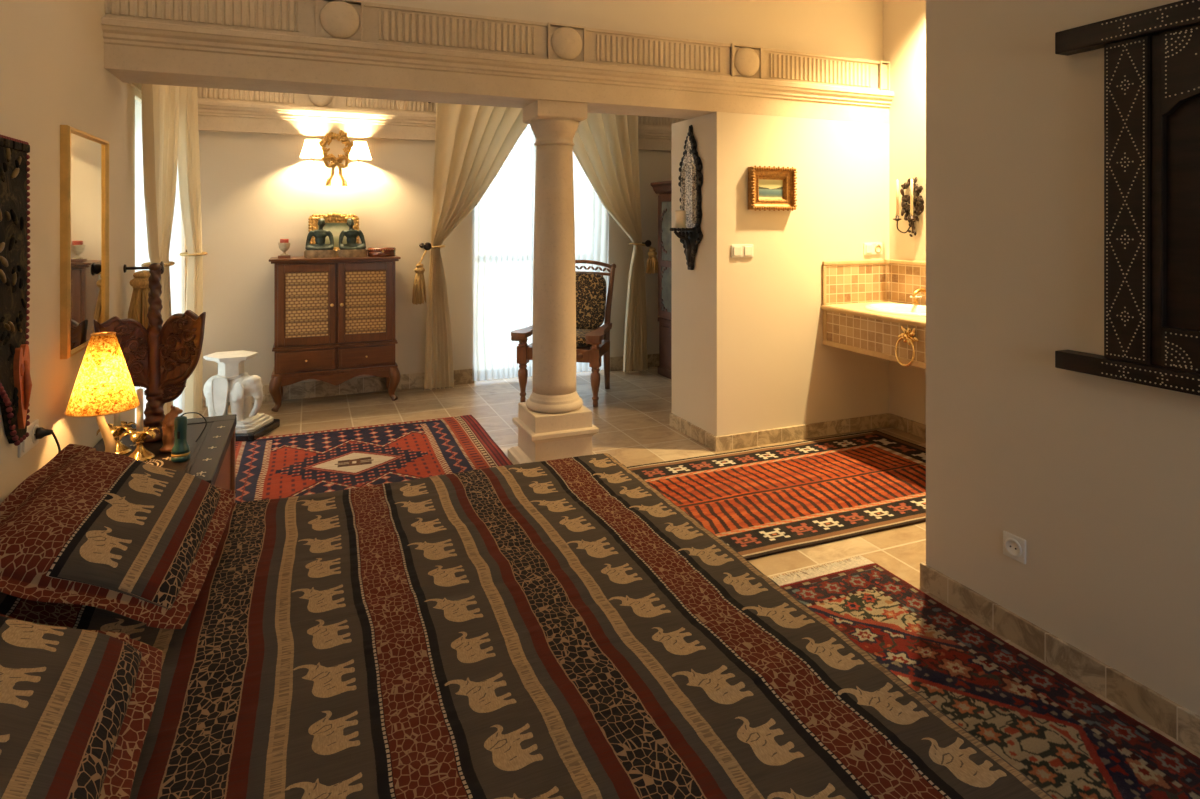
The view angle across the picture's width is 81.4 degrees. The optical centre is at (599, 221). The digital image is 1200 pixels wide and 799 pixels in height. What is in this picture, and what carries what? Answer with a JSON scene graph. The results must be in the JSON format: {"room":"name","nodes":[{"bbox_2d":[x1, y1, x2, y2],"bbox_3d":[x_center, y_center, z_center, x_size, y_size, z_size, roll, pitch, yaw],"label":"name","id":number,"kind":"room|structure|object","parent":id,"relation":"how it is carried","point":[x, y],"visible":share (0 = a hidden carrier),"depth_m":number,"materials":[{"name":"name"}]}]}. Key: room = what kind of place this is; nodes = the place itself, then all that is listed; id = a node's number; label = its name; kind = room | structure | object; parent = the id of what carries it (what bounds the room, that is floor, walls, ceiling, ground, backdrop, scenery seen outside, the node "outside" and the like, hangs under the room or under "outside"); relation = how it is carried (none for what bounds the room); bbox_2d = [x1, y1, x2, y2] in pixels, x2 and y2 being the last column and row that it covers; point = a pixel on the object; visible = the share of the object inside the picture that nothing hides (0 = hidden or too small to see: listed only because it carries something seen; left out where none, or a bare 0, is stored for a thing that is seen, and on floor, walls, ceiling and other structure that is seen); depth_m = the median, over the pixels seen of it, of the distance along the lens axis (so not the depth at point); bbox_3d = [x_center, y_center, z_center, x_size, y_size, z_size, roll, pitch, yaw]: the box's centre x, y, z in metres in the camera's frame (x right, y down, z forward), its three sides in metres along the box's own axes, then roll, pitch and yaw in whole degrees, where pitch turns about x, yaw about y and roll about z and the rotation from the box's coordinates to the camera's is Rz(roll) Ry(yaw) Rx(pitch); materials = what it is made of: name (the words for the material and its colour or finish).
{"room":"bedroom","nodes":[
{"label":"bedroom","id":0,"kind":"room"},
{"bbox_2d":[0,0,187,503],"bbox_3d":[-1.830,-0.125,1.757,0.300,3.150,8.450,0,0,-23],"label":"wall","id":1,"kind":"structure","parent":0,"point":[53,74],"depth_m":2.56,"materials":[{"name":"paint"}]},
{"bbox_2d":[0,135,31,445],"bbox_3d":[-1.692,0.220,1.890,0.055,0.957,0.817,0,0,-23],"label":"carving","id":2,"kind":"object","parent":1,"relation":"attached to","point":[15,378],"visible":1,"depth_m":2.15,"materials":[{"name":"black wood"}]},
{"bbox_2d":[18,419,38,457],"bbox_3d":[-1.891,0.715,2.315,0.016,0.083,0.166,0,0,-23],"label":"wall socket","id":3,"kind":"object","parent":1,"relation":"attached to","point":[30,441],"visible":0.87,"depth_m":2.30,"materials":[{"name":"white plastic"}]},
{"bbox_2d":[32,424,38,443],"bbox_3d":[-1.903,0.715,2.354,0.004,0.062,0.062,0,0,-23],"label":"socket","id":4,"kind":"object","parent":3,"relation":"attached to","point":[34,426],"depth_m":2.34,"materials":[{"name":"white plastic"}]},
{"bbox_2d":[60,125,108,358],"bbox_3d":[-2.120,0.075,2.885,0.030,0.880,0.566,0,0,-23],"label":"mirror","id":5,"kind":"object","parent":1,"relation":"attached to","point":[84,157],"visible":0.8,"depth_m":2.82,"materials":[{"name":"gold wood"}]},
{"bbox_2d":[128,83,141,93],"bbox_3d":[-2.766,-0.935,4.451,0.038,0.440,2.040,0,0,-23],"label":"trim","id":6,"kind":"structure","parent":1,"relation":"attached to","point":[137,86],"depth_m":3.74,"materials":[{"name":"beige stone"}]},
{"bbox_2d":[123,261,174,329],"bbox_3d":[-2.404,0.431,3.752,0.171,0.461,0.644,0,0,-23],"label":"tieback","id":7,"kind":"object","parent":1,"relation":"attached to","point":[139,305],"visible":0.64,"depth_m":3.49,"materials":[{"name":"brown metal"}]},
{"bbox_2d":[135,100,181,422],"bbox_3d":[-2.813,0.380,4.481,0.030,2.100,1.580,0,0,-23],"label":"sheer curtain","id":8,"kind":"object","parent":1,"relation":"hanging from","point":[141,243],"visible":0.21,"depth_m":4.05,"materials":[{"name":"white fabric"}]},
{"bbox_2d":[180,250,206,255],"bbox_3d":[-2.962,0.369,5.098,0.173,0.346,0.547,0,0,-23],"label":"tieback","id":9,"kind":"object","parent":1,"relation":"attached to","point":[186,252],"visible":0.19,"depth_m":4.91,"materials":[{"name":"brown metal"}]},
{"bbox_3d":[-2.713,-1.110,4.417,0.082,0.048,1.948,0,0,-23],"label":"curtain rod","id":10,"kind":"object","parent":1,"relation":"attached to","visible":0},
{"bbox_2d":[142,84,179,414],"bbox_3d":[-2.555,0.175,4.119,0.089,2.510,1.046,0,0,-23],"label":"curtain","id":11,"kind":"object","parent":10,"relation":"hanging from","point":[160,103],"visible":0.45,"depth_m":3.94,"materials":[{"name":"beige fabric"}]},
{"bbox_2d":[178,86,202,418],"bbox_3d":[-2.889,0.160,4.923,0.094,2.480,0.678,0,0,-23],"label":"curtain","id":12,"kind":"object","parent":10,"relation":"hanging from","point":[188,142],"visible":0.74,"depth_m":4.89,"materials":[{"name":"beige fabric"}]},
{"bbox_2d":[198,131,671,389],"bbox_3d":[-1.096,-0.125,6.475,4.676,3.150,0.300,0,0,-23],"label":"wall","id":13,"kind":"structure","parent":0,"point":[257,190],"depth_m":5.82,"materials":[{"name":"paint"}]},
{"bbox_2d":[197,87,435,140],"bbox_3d":[-2.160,-0.935,5.816,2.206,0.440,0.101,0,0,-23],"label":"trim","id":14,"kind":"structure","parent":13,"relation":"attached to","point":[220,110],"depth_m":5.72,"materials":[{"name":"beige stone"}]},
{"bbox_2d":[300,130,371,185],"bbox_3d":[-2.172,-0.524,5.750,0.552,0.457,0.222,0,0,-23],"label":"wall lamp","id":15,"kind":"object","parent":13,"relation":"attached to","point":[313,149],"visible":1,"depth_m":5.70,"materials":[{"name":"white fabric"}]},
{"bbox_2d":[412,242,444,304],"bbox_3d":[-1.498,0.431,5.954,0.283,0.521,0.278,0,0,25],"label":"tieback","id":16,"kind":"object","parent":13,"relation":"attached to","point":[419,288],"visible":1,"depth_m":5.85,"materials":[{"name":"beige fabric"}]},
{"bbox_2d":[202,353,658,406],"bbox_3d":[-1.086,1.385,6.308,4.566,0.130,0.016,0,0,-23],"label":"baseboard","id":17,"kind":"structure","parent":13,"relation":"attached to","point":[301,390],"depth_m":5.91,"materials":[{"name":"tile"}]},
{"bbox_2d":[472,124,608,380],"bbox_3d":[-0.523,0.170,6.509,1.341,2.520,0.046,0,0,-23],"label":"sheer curtain","id":18,"kind":"object","parent":13,"relation":"hanging from","point":[503,218],"visible":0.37,"depth_m":6.40,"materials":[{"name":"white fabric"}]},
{"bbox_2d":[629,240,657,273],"bbox_3d":[0.395,0.336,6.747,0.296,0.331,0.254,0,0,44],"label":"tieback","id":19,"kind":"object","parent":13,"relation":"attached to","point":[652,263],"visible":0.96,"depth_m":6.70,"materials":[{"name":"beige fabric"}]},
{"bbox_2d":[638,116,687,150],"bbox_3d":[0.572,-0.935,6.951,1.010,0.440,0.101,0,0,-23],"label":"trim","id":20,"kind":"structure","parent":13,"relation":"attached to","point":[654,133],"depth_m":6.93,"materials":[{"name":"beige stone"}]},
{"bbox_3d":[-0.547,-1.110,6.398,2.388,0.048,0.123,0,0,-23],"label":"curtain rod","id":21,"kind":"object","parent":13,"relation":"attached to","visible":0},
{"bbox_2d":[424,103,527,390],"bbox_3d":[-1.018,0.175,6.153,1.058,2.510,0.112,0,0,-23],"label":"curtain","id":22,"kind":"object","parent":21,"relation":"hanging from","point":[473,143],"visible":0.98,"depth_m":6.07,"materials":[{"name":"beige fabric"}]},
{"bbox_2d":[573,112,647,371],"bbox_3d":[-0.025,0.175,6.563,1.035,2.510,0.107,0,0,-23],"label":"curtain","id":23,"kind":"object","parent":21,"relation":"hanging from","point":[605,147],"visible":0.97,"depth_m":6.68,"materials":[{"name":"beige fabric"}]},
{"bbox_2d":[360,0,882,60],"bbox_3d":[-0.170,-1.421,4.245,4.676,0.558,0.250,0,0,-23],"label":"wall header","id":24,"kind":"structure","parent":0,"point":[842,28],"depth_m":4.52,"materials":[{"name":"paint"}]},
{"bbox_2d":[197,367,1199,757],"bbox_3d":[0.337,1.510,2.766,5.276,0.120,8.650,0,0,-23],"label":"floor","id":25,"kind":"structure","parent":0,"point":[631,417],"depth_m":5.07,"materials":[{"name":"tile"}]},
{"bbox_2d":[93,414,236,502],"bbox_3d":[-1.851,1.199,2.913,0.513,0.500,0.960,0,0,-23],"label":"chest","id":26,"kind":"object","parent":25,"relation":"on","point":[212,457],"visible":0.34,"depth_m":3.00,"materials":[{"name":"black wood"}]},
{"bbox_2d":[35,332,140,452],"bbox_3d":[-1.854,0.686,2.567,0.246,0.531,0.392,0,0,-23],"label":"table lamp","id":27,"kind":"object","parent":26,"relation":"on","point":[103,386],"visible":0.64,"depth_m":2.59,"materials":[{"name":"fabric"}]},
{"bbox_2d":[96,421,135,454],"bbox_3d":[-1.993,0.893,2.881,0.134,0.118,0.139,0,0,-23],"label":"candlestick","id":28,"kind":"object","parent":26,"relation":"on","point":[116,431],"visible":0.61,"depth_m":2.87,"materials":[{"name":"metal"}]},
{"bbox_2d":[114,413,120,425],"bbox_3d":[-1.993,0.798,2.881,0.025,0.115,0.025,0,0,-23],"label":"candle","id":29,"kind":"object","parent":28,"relation":"on","point":[117,417],"visible":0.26,"depth_m":2.87,"materials":[{"name":"wax"}]},
{"bbox_2d":[119,426,159,461],"bbox_3d":[-1.852,0.893,2.810,0.134,0.118,0.139,0,0,-23],"label":"candlestick","id":30,"kind":"object","parent":26,"relation":"on","point":[140,453],"visible":0.97,"depth_m":2.79,"materials":[{"name":"metal"}]},
{"bbox_2d":[136,386,143,430],"bbox_3d":[-1.852,0.758,2.810,0.025,0.195,0.025,0,0,-23],"label":"candle","id":31,"kind":"object","parent":30,"relation":"on","point":[139,410],"visible":0.81,"depth_m":2.80,"materials":[{"name":"wax"}]},
{"bbox_2d":[93,263,205,442],"bbox_3d":[-1.955,0.568,3.059,0.418,0.768,0.203,0,0,-23],"label":"ornament","id":32,"kind":"object","parent":26,"relation":"on","point":[159,359],"visible":0.94,"depth_m":3.06,"materials":[{"name":"brown wood"}]},
{"bbox_2d":[160,405,182,452],"bbox_3d":[-1.791,0.860,2.911,0.076,0.184,0.067,0,0,-16],"label":"carving","id":33,"kind":"object","parent":26,"relation":"on","point":[167,423],"visible":0.88,"depth_m":2.89,"materials":[{"name":"brown wood"}]},
{"bbox_2d":[171,412,206,461],"bbox_3d":[-1.653,0.860,2.809,0.124,0.184,0.066,0,0,-30],"label":"flashlight","id":34,"kind":"object","parent":26,"relation":"on","point":[180,452],"visible":1,"depth_m":2.78,"materials":[{"name":"green plastic"}]},
{"bbox_2d":[203,350,273,432],"bbox_3d":[-2.514,1.148,4.768,0.461,0.488,0.330,0,0,1],"label":"stool","id":35,"kind":"object","parent":25,"relation":"on","point":[231,384],"visible":0.91,"depth_m":4.69,"materials":[{"name":"white ceramic"}]},
{"bbox_2d":[235,419,279,441],"bbox_3d":[-2.519,1.421,4.768,0.500,0.056,0.370,0,0,1],"label":"plinth slab","id":36,"kind":"object","parent":25,"relation":"on","point":[275,423],"visible":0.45,"depth_m":4.66,"materials":[{"name":"black stone"}]},
{"bbox_2d":[269,255,400,411],"bbox_3d":[-2.136,0.874,5.650,0.972,1.181,0.407,0,0,-23],"label":"base cabinet","id":37,"kind":"object","parent":25,"relation":"on","point":[334,318],"visible":1,"depth_m":5.49,"materials":[{"name":"brown wood"}]},
{"bbox_2d":[278,243,290,258],"bbox_3d":[-2.459,0.222,5.438,0.090,0.122,0.090,0,0,-23],"label":"candle holder","id":38,"kind":"object","parent":37,"relation":"on","point":[284,247],"visible":0.98,"depth_m":5.41,"materials":[{"name":"beige ceramic"}]},
{"bbox_2d":[280,239,288,242],"bbox_3d":[-2.459,0.152,5.438,0.062,0.040,0.062,0,0,-23],"label":"candle","id":39,"kind":"object","parent":38,"relation":"on","point":[281,240],"visible":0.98,"depth_m":5.41,"materials":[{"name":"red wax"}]},
{"bbox_2d":[304,218,335,257],"bbox_3d":[-2.227,0.125,5.556,0.240,0.314,0.143,0,0,-16],"label":"statuette","id":40,"kind":"object","parent":37,"relation":"on","point":[319,249],"visible":1,"depth_m":5.53,"materials":[{"name":"green metal"}]},
{"bbox_2d":[308,213,358,250],"bbox_3d":[-2.198,0.101,5.774,0.396,0.359,0.080,0,0,-23],"label":"framed picture","id":41,"kind":"object","parent":37,"relation":"on","point":[335,222],"visible":0.41,"depth_m":5.78,"materials":[{"name":"gold wood"}]},
{"bbox_2d":[336,218,366,256],"bbox_3d":[-2.008,0.125,5.647,0.240,0.314,0.143,0,0,-34],"label":"statuette","id":42,"kind":"object","parent":37,"relation":"on","point":[351,249],"visible":1,"depth_m":5.62,"materials":[{"name":"green metal"}]},
{"bbox_2d":[367,247,395,256],"bbox_3d":[-1.798,0.243,5.749,0.231,0.077,0.232,0,0,-23],"label":"round box","id":43,"kind":"object","parent":37,"relation":"on","point":[372,251],"visible":1,"depth_m":5.66,"materials":[{"name":"red paint"}]},
{"bbox_2d":[235,415,512,502],"bbox_3d":[-1.474,1.442,4.176,1.753,0.012,1.535,0,0,-23],"label":"patterned rug","id":44,"kind":"object","parent":25,"relation":"on","point":[297,464],"visible":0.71,"depth_m":4.27,"materials":[{"name":"fabric"}]},
{"bbox_2d":[508,100,598,463],"bbox_3d":[-0.274,0.375,4.194,0.456,2.148,0.456,0,0,-23],"label":"column","id":45,"kind":"structure","parent":25,"relation":"on","point":[554,423],"depth_m":4.08,"materials":[{"name":"stone"}]},
{"bbox_2d":[511,260,615,406],"bbox_3d":[-0.258,0.895,5.858,0.750,1.115,0.873,0,0,13],"label":"armchair","id":46,"kind":"object","parent":25,"relation":"on","point":[593,309],"visible":0.57,"depth_m":5.95,"materials":[{"name":"brown wood"}]},
{"bbox_2d":[576,329,593,346],"bbox_3d":[-0.269,0.960,5.813,0.500,0.100,0.460,0,0,13],"label":"seat cushion","id":47,"kind":"object","parent":46,"relation":"on","point":[580,333],"depth_m":5.60,"materials":[{"name":"black fabric"}]},
{"bbox_2d":[575,272,606,329],"bbox_3d":[-0.208,0.685,6.073,0.530,0.484,0.211,0,0,13],"label":"cushion","id":48,"kind":"object","parent":46,"relation":"on","point":[591,288],"depth_m":6.00,"materials":[{"name":"black fabric"}]},
{"bbox_2d":[651,180,671,379],"bbox_3d":[1.029,0.537,6.232,0.663,1.824,1.250,0,0,-23],"label":"wardrobe","id":49,"kind":"object","parent":25,"relation":"on","point":[664,188],"visible":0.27,"depth_m":6.52,"materials":[{"name":"red wood"}]},
{"bbox_2d":[627,430,925,559],"bbox_3d":[1.131,1.442,3.847,2.208,0.012,1.220,0,0,-23],"label":"patterned rug","id":50,"kind":"object","parent":25,"relation":"on","point":[769,500],"visible":0.73,"depth_m":3.74,"materials":[{"name":"fabric"}]},
{"bbox_2d":[769,555,1199,798],"bbox_3d":[1.079,1.442,1.869,0.982,0.012,2.100,0,0,-23],"label":"patterned rug","id":51,"kind":"object","parent":25,"relation":"on","point":[1067,740],"visible":0.53,"depth_m":2.14,"materials":[{"name":"fabric"}]},
{"bbox_3d":[-0.491,1.241,1.659,1.998,0.418,2.140,0,0,-23],"label":"bed","id":52,"kind":"object","parent":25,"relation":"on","visible":0},
{"bbox_2d":[0,453,1053,798],"bbox_3d":[-0.465,1.073,1.669,2.106,0.474,2.293,0,0,-23],"label":"bedspread","id":53,"kind":"object","parent":52,"relation":"on","point":[563,628],"visible":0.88,"depth_m":1.57,"materials":[{"name":"fabric"}]},
{"bbox_2d":[0,614,162,798],"bbox_3d":[-0.981,0.804,1.049,0.480,0.241,0.761,0,0,-24],"label":"pillow sham","id":54,"kind":"object","parent":53,"relation":"on","point":[77,705],"visible":1,"depth_m":1.17,"materials":[{"name":"fabric"}]},
{"bbox_2d":[0,444,234,628],"bbox_3d":[-1.296,0.808,1.872,0.487,0.255,0.768,0,0,-18],"label":"pillow sham","id":55,"kind":"object","parent":53,"relation":"on","point":[135,539],"visible":1,"depth_m":1.72,"materials":[{"name":"fabric"}]},
{"bbox_2d":[672,112,888,435],"bbox_3d":[1.285,0.376,4.974,1.430,2.149,0.600,0,0,-23],"label":"wall partition","id":56,"kind":"structure","parent":0,"point":[749,354],"depth_m":4.65,"materials":[{"name":"paint"}]},
{"bbox_2d":[101,0,893,123],"bbox_3d":[-0.166,-0.920,4.236,4.676,0.440,0.442,0,0,-23],"label":"beam","id":57,"kind":"structure","parent":56,"relation":"attached to","point":[342,48],"depth_m":3.82,"materials":[{"name":"beige stone"}]},
{"bbox_2d":[669,125,702,269],"bbox_3d":[0.549,-0.166,4.676,0.171,0.978,0.302,0,0,-20],"label":"sconce","id":58,"kind":"object","parent":56,"relation":"attached to","point":[691,177],"visible":0.94,"depth_m":4.66,"materials":[{"name":"black metal"}]},
{"bbox_2d":[675,210,685,227],"bbox_3d":[0.536,-0.019,4.668,0.073,0.122,0.073,0,0,-23],"label":"candle","id":59,"kind":"object","parent":58,"relation":"on","point":[680,216],"visible":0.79,"depth_m":4.64,"materials":[{"name":"wax"}]},
{"bbox_2d":[669,228,693,248],"bbox_3d":[0.543,0.111,4.671,0.157,0.146,0.164,0,0,-23],"label":"shelf","id":60,"kind":"object","parent":58,"relation":"attached to","point":[686,236],"depth_m":4.66,"materials":[{"name":"black metal"}]},
{"bbox_2d":[731,244,752,257],"bbox_3d":[0.917,0.187,4.487,0.166,0.083,0.016,0,0,-23],"label":"light switch","id":61,"kind":"object","parent":56,"relation":"attached to","point":[737,251],"visible":1,"depth_m":4.48,"materials":[{"name":"white plastic"}]},
{"bbox_2d":[748,165,796,210],"bbox_3d":[1.125,-0.218,4.551,0.361,0.291,0.056,0,0,-23],"label":"painting","id":62,"kind":"object","parent":56,"relation":"attached to","point":[773,188],"visible":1,"depth_m":4.55,"materials":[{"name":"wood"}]},
{"bbox_2d":[670,413,925,451],"bbox_3d":[1.773,1.404,4.490,2.708,0.092,1.117,0,0,28],"label":"baseboard","id":63,"kind":"structure","parent":56,"relation":"attached to","point":[770,436],"depth_m":4.69,"materials":[{"name":"tile"}]},
{"bbox_2d":[825,264,888,304],"bbox_3d":[1.793,0.428,4.853,0.559,0.266,0.011,0,0,-23],"label":"backsplash","id":64,"kind":"structure","parent":56,"relation":"attached to","point":[860,283],"depth_m":4.84,"materials":[{"name":"tile"}]},
{"bbox_2d":[864,243,881,254],"bbox_3d":[1.921,0.188,4.904,0.166,0.083,0.016,0,0,-23],"label":"wall socket","id":65,"kind":"object","parent":56,"relation":"attached to","point":[869,248],"visible":1,"depth_m":4.90,"materials":[{"name":"white plastic"}]},
{"bbox_2d":[883,0,925,424],"bbox_3d":[1.735,-0.125,4.132,1.545,3.150,2.500,0,0,-23],"label":"wall","id":66,"kind":"structure","parent":0,"point":[904,21],"depth_m":4.82,"materials":[{"name":"paint"}]},
{"bbox_2d":[821,259,925,368],"bbox_3d":[2.075,0.548,4.137,0.610,0.567,1.549,0,0,-23],"label":"bathroom vanity counter","id":67,"kind":"object","parent":66,"relation":"attached to","point":[848,286],"visible":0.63,"depth_m":4.70,"materials":[{"name":"tile"}]},
{"bbox_2d":[825,301,925,327],"bbox_3d":[2.073,0.580,4.136,0.582,0.035,1.549,0,0,-23],"label":"countertop","id":68,"kind":"structure","parent":67,"relation":"on","point":[855,306],"depth_m":4.54,"materials":[{"name":"stone"}]},
{"bbox_2d":[864,303,925,316],"bbox_3d":[1.944,0.618,4.413,0.452,0.149,0.574,0,0,-23],"label":"washbasin","id":69,"kind":"object","parent":67,"relation":"in","point":[889,308],"visible":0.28,"depth_m":4.56,"materials":[{"name":"white ceramic"}]},
{"bbox_2d":[895,326,918,365],"bbox_3d":[1.779,0.722,4.053,0.048,0.228,0.150,0,0,-23],"label":"towel ring","id":70,"kind":"object","parent":67,"relation":"attached to","point":[907,337],"visible":1,"depth_m":4.04,"materials":[{"name":"gold metal"}]},
{"bbox_2d":[910,288,925,305],"bbox_3d":[2.113,0.498,4.581,0.163,0.126,0.257,0,0,-23],"label":"faucet","id":71,"kind":"object","parent":67,"relation":"on","point":[917,291],"visible":0.48,"depth_m":4.59,"materials":[{"name":"gold metal"}]},
{"bbox_2d":[889,264,925,304],"bbox_3d":[2.354,0.428,4.247,0.011,0.266,1.537,0,0,-23],"label":"backsplash","id":72,"kind":"structure","parent":66,"relation":"attached to","point":[904,280],"depth_m":4.81,"materials":[{"name":"tile"}]},
{"bbox_2d":[893,177,923,236],"bbox_3d":[2.092,-0.102,4.738,0.120,0.410,0.204,0,0,-23],"label":"candle sconce","id":73,"kind":"object","parent":66,"relation":"attached to","point":[919,208],"visible":0.87,"depth_m":4.75,"materials":[{"name":"brown metal"}]},
{"bbox_2d":[896,180,898,215],"bbox_3d":[2.038,-0.168,4.785,0.019,0.260,0.019,0,0,-23],"label":"candle","id":74,"kind":"object","parent":73,"relation":"on","point":[897,181],"visible":1,"depth_m":4.78,"materials":[{"name":"wax"}]},
{"bbox_2d":[910,179,912,215],"bbox_3d":[2.086,-0.168,4.671,0.019,0.260,0.019,0,0,-23],"label":"candle","id":75,"kind":"object","parent":73,"relation":"on","point":[911,180],"visible":1,"depth_m":4.66,"materials":[{"name":"wax"}]},
{"bbox_2d":[926,0,1199,715],"bbox_3d":[2.126,-0.125,0.970,0.160,3.150,3.960,0,0,-23],"label":"wall","id":76,"kind":"structure","parent":0,"point":[1099,477],"depth_m":2.33,"materials":[{"name":"paint"}]},
{"bbox_2d":[1003,531,1025,563],"bbox_3d":[1.431,1.125,2.414,0.014,0.083,0.083,0,0,-23],"label":"wall socket","id":77,"kind":"object","parent":76,"relation":"attached to","point":[1014,547],"visible":1,"depth_m":2.41,"materials":[{"name":"white plastic"}]},
{"bbox_2d":[920,562,1199,753],"bbox_3d":[2.077,1.403,1.066,0.176,0.095,3.776,0,0,-23],"label":"baseboard","id":78,"kind":"structure","parent":76,"relation":"attached to","point":[1152,707],"depth_m":2.22,"materials":[{"name":"tile"}]},
{"bbox_2d":[1055,0,1199,395],"bbox_3d":[1.710,-0.070,1.679,0.061,1.070,1.210,0,0,-23],"label":"shutter","id":79,"kind":"object","parent":76,"relation":"attached to","point":[1152,55],"visible":1,"depth_m":1.99,"materials":[{"name":"black wood"}]},
{"bbox_2d":[1167,96,1199,330],"bbox_3d":[1.722,-0.062,1.684,0.034,0.943,0.630,0,0,-23],"label":"shutter","id":80,"kind":"object","parent":76,"relation":"attached to","point":[1183,112],"depth_m":1.94,"materials":[{"name":"black wood"}]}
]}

